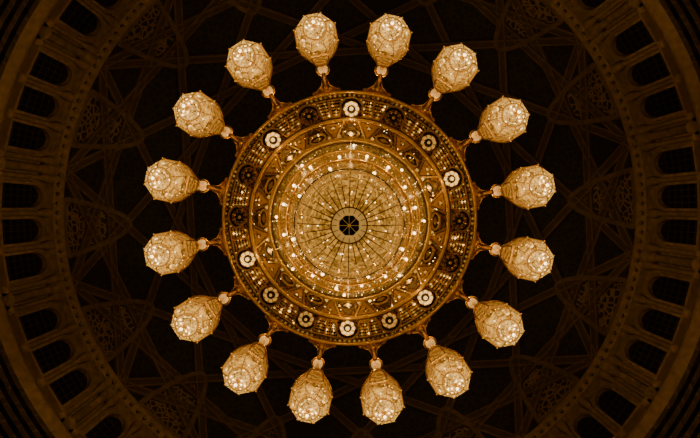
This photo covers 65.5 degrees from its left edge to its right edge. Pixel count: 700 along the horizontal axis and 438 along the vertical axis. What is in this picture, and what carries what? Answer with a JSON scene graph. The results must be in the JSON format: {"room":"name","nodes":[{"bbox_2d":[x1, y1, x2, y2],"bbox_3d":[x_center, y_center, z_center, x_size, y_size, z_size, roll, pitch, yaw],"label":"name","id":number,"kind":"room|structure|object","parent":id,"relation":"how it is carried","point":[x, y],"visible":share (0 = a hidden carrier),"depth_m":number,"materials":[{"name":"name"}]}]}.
{"room":"mosque","nodes":[
{"label":"mosque","id":0,"kind":"room"},
{"bbox_2d":[64,0,634,437],"bbox_3d":[-0.015,-0.478,38.998,36.400,10.000,36.400,0,-89,0],"label":"ceiling","id":1,"kind":"structure","parent":0,"point":[462,20],"depth_m":39.68,"materials":[{"name":"carved stucco"},{"name":"stone"}]},
{"bbox_2d":[143,12,555,424],"bbox_3d":[-0.015,-0.231,26.776,10.790,34.348,10.790,0,-89,0],"label":"chandelier","id":2,"kind":"object","parent":1,"relation":"hanging from","point":[349,217],"visible":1,"depth_m":13.97,"materials":[{"name":"gold glass"}]},
{"bbox_2d":[65,0,633,437],"bbox_3d":[-0.015,-0.453,37.735,36.234,7.756,36.234,0,-89,0],"label":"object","id":3,"kind":"structure","parent":1,"relation":"attached to","point":[79,159],"depth_m":37.74,"materials":[{"name":"brown paint"}]},
{"bbox_2d":[64,0,635,437],"bbox_3d":[-0.015,-0.428,36.505,36.306,4.977,36.306,0,-89,0],"label":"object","id":4,"kind":"structure","parent":1,"relation":"attached to","point":[599,93],"depth_m":35.79,"materials":[{"name":"paint"}]},
{"bbox_2d":[3,0,695,437],"bbox_3d":[-0.015,-0.303,30.300,36.400,7.400,36.400,0,-89,0],"label":"wall","id":5,"kind":"structure","parent":0,"point":[597,382],"depth_m":32.62,"materials":[{"name":"paint"}]},
{"bbox_2d":[0,176,44,211],"bbox_3d":[-17.979,-1.267,29.860,0.400,4.460,2.000,3,-89,0],"label":"window","id":6,"kind":"structure","parent":5,"relation":"in","point":[14,195],"depth_m":29.86,"materials":[{"name":"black glass"}]},
{"bbox_2d":[0,215,44,250],"bbox_3d":[-17.980,0.647,29.899,0.400,4.460,2.000,-3,-89,0],"label":"window","id":7,"kind":"structure","parent":5,"relation":"in","point":[14,230],"depth_m":29.91,"materials":[{"name":"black glass"}]},
{"bbox_2d":[0,249,48,287],"bbox_3d":[-17.779,2.551,29.938,0.400,4.460,2.000,-9,-89,0],"label":"window","id":8,"kind":"structure","parent":5,"relation":"in","point":[15,267],"depth_m":29.73,"materials":[{"name":"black glass"}]},
{"bbox_2d":[0,116,51,155],"bbox_3d":[-17.515,-4.462,29.796,0.400,4.460,2.000,13,-89,0],"label":"window","id":9,"kind":"structure","parent":5,"relation":"in","point":[15,134],"depth_m":29.50,"materials":[{"name":"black glass"}]},
{"bbox_2d":[7,81,60,121],"bbox_3d":[-16.973,-6.298,29.759,0.400,4.460,2.000,19,-89,0],"label":"window","id":10,"kind":"structure","parent":5,"relation":"in","point":[27,99],"depth_m":29.45,"materials":[{"name":"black glass"}]},
{"bbox_2d":[8,303,63,345],"bbox_3d":[-16.984,5.680,30.001,0.400,4.460,2.000,-19,-89,0],"label":"window","id":11,"kind":"structure","parent":5,"relation":"in","point":[30,326],"depth_m":29.67,"materials":[{"name":"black glass"}]},
{"bbox_2d":[20,44,73,89],"bbox_3d":[-16.239,-8.066,29.723,0.400,4.460,2.000,26,-89,-1],"label":"window","id":12,"kind":"structure","parent":5,"relation":"in","point":[39,65],"depth_m":29.39,"materials":[{"name":"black glass"}]},
{"bbox_2d":[23,335,76,379],"bbox_3d":[-16.253,7.449,30.037,0.400,4.460,2.000,-25,-89,0],"label":"window","id":13,"kind":"structure","parent":5,"relation":"in","point":[48,357],"depth_m":29.74,"materials":[{"name":"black glass"}]},
{"bbox_2d":[40,365,92,413],"bbox_3d":[-15.338,9.130,30.071,0.400,4.460,2.000,-32,-89,1],"label":"window","id":14,"kind":"structure","parent":5,"relation":"in","point":[62,390],"depth_m":29.74,"materials":[{"name":"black glass"}]},
{"bbox_2d":[48,0,102,39],"bbox_3d":[-14.588,-10.841,29.667,0.400,4.460,2.000,36,-89,-1],"label":"window","id":15,"kind":"structure","parent":5,"relation":"in","point":[75,15],"depth_m":29.45,"materials":[{"name":"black glass"}]},
{"bbox_2d":[76,410,127,437],"bbox_3d":[-13.405,11.718,30.123,0.400,4.460,2.000,-42,-89,1],"label":"window","id":16,"kind":"structure","parent":5,"relation":"in","point":[113,424],"depth_m":30.60,"materials":[{"name":"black glass"}]},
{"bbox_2d":[90,0,123,12],"bbox_3d":[-13.384,-12.329,29.637,0.400,4.460,2.000,42,-89,-1],"label":"window","id":17,"kind":"structure","parent":5,"relation":"in","point":[108,6],"depth_m":31.00,"materials":[{"name":"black glass"}]},
{"bbox_2d":[129,434,145,437],"bbox_3d":[-12.053,13.072,30.150,2.000,4.460,0.400,42,-89,-1],"label":"window","id":18,"kind":"structure","parent":5,"relation":"in","point":[134,435],"depth_m":31.63,"materials":[{"name":"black glass"}]},
{"bbox_2d":[0,0,699,437],"bbox_3d":[-0.015,-0.184,24.426,38.272,4.350,38.272,0,-89,0],"label":"trim","id":19,"kind":"structure","parent":5,"relation":"attached to","point":[19,419],"depth_m":25.71,"materials":[{"name":"paint"}]},
{"bbox_2d":[0,0,699,437],"bbox_3d":[-0.015,-0.304,30.350,36.400,7.500,36.400,0,-89,0],"label":"trim","id":20,"kind":"structure","parent":5,"relation":"attached to","point":[655,9],"depth_m":33.31,"materials":[{"name":"paint"}]},
{"bbox_2d":[0,0,699,437],"bbox_3d":[-0.015,-0.295,29.950,36.576,5.100,36.538,0,-89,0],"label":"trim","id":21,"kind":"structure","parent":5,"relation":"attached to","point":[649,256],"depth_m":29.92,"materials":[{"name":"paint"}]},
{"bbox_2d":[554,435,569,437],"bbox_3d":[11.999,13.093,30.151,2.000,4.460,0.400,-42,-89,1],"label":"window","id":22,"kind":"structure","parent":5,"relation":"in","point":[558,436],"depth_m":31.65,"materials":[{"name":"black glass"}]},
{"bbox_2d":[575,0,613,12],"bbox_3d":[13.375,-12.306,29.637,0.400,4.460,2.000,-42,-89,1],"label":"window","id":23,"kind":"structure","parent":5,"relation":"in","point":[589,6],"depth_m":30.86,"materials":[{"name":"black glass"}]},
{"bbox_2d":[571,411,618,437],"bbox_3d":[13.354,11.741,30.123,0.400,4.460,2.000,42,-89,-1],"label":"window","id":24,"kind":"structure","parent":5,"relation":"in","point":[585,424],"depth_m":30.72,"materials":[{"name":"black glass"}]},
{"bbox_2d":[593,384,645,432],"bbox_3d":[14.558,10.253,30.093,0.400,4.460,2.000,36,-89,-1],"label":"window","id":25,"kind":"structure","parent":5,"relation":"in","point":[621,410],"depth_m":29.76,"materials":[{"name":"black glass"}]},
{"bbox_2d":[609,11,662,59],"bbox_3d":[15.308,-9.719,29.690,0.400,4.460,2.000,-32,-89,1],"label":"window","id":26,"kind":"structure","parent":5,"relation":"in","point":[642,33],"depth_m":29.35,"materials":[{"name":"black glass"}]},
{"bbox_2d":[622,335,675,381],"bbox_3d":[16.209,7.478,30.037,0.400,4.460,2.000,26,-89,-1],"label":"window","id":27,"kind":"structure","parent":5,"relation":"in","point":[651,358],"depth_m":29.70,"materials":[{"name":"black glass"}]},
{"bbox_2d":[625,47,679,90],"bbox_3d":[16.223,-8.037,29.724,0.400,4.460,2.000,-25,-89,0],"label":"window","id":28,"kind":"structure","parent":5,"relation":"in","point":[660,65],"depth_m":29.42,"materials":[{"name":"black glass"}]},
{"bbox_2d":[636,304,689,346],"bbox_3d":[16.943,5.710,30.002,0.400,4.460,2.000,19,-89,0],"label":"window","id":29,"kind":"structure","parent":5,"relation":"in","point":[669,327],"depth_m":29.69,"materials":[{"name":"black glass"}]},
{"bbox_2d":[638,80,693,122],"bbox_3d":[16.954,-6.269,29.759,0.400,4.460,2.000,-19,-89,0],"label":"window","id":30,"kind":"structure","parent":5,"relation":"in","point":[673,99],"depth_m":29.42,"materials":[{"name":"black glass"}]},
{"bbox_2d":[646,271,699,310],"bbox_3d":[17.485,3.874,29.965,0.400,4.460,2.000,13,-89,0],"label":"window","id":31,"kind":"structure","parent":5,"relation":"in","point":[679,292],"depth_m":29.63,"materials":[{"name":"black glass"}]},
{"bbox_2d":[652,139,699,177],"bbox_3d":[17.749,-3.139,29.823,0.400,4.460,2.000,-9,-89,0],"label":"window","id":32,"kind":"structure","parent":5,"relation":"in","point":[682,160],"depth_m":29.62,"materials":[{"name":"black glass"}]},
{"bbox_2d":[654,215,699,251],"bbox_3d":[17.949,0.679,29.900,0.400,4.460,2.000,3,-89,0],"label":"window","id":33,"kind":"structure","parent":5,"relation":"in","point":[673,231],"depth_m":29.84,"materials":[{"name":"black glass"}]},
{"bbox_2d":[655,179,699,213],"bbox_3d":[17.950,-1.235,29.861,0.400,4.460,2.000,-3,-89,0],"label":"window","id":34,"kind":"structure","parent":5,"relation":"in","point":[683,195],"depth_m":29.86,"materials":[{"name":"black glass"}]}
]}

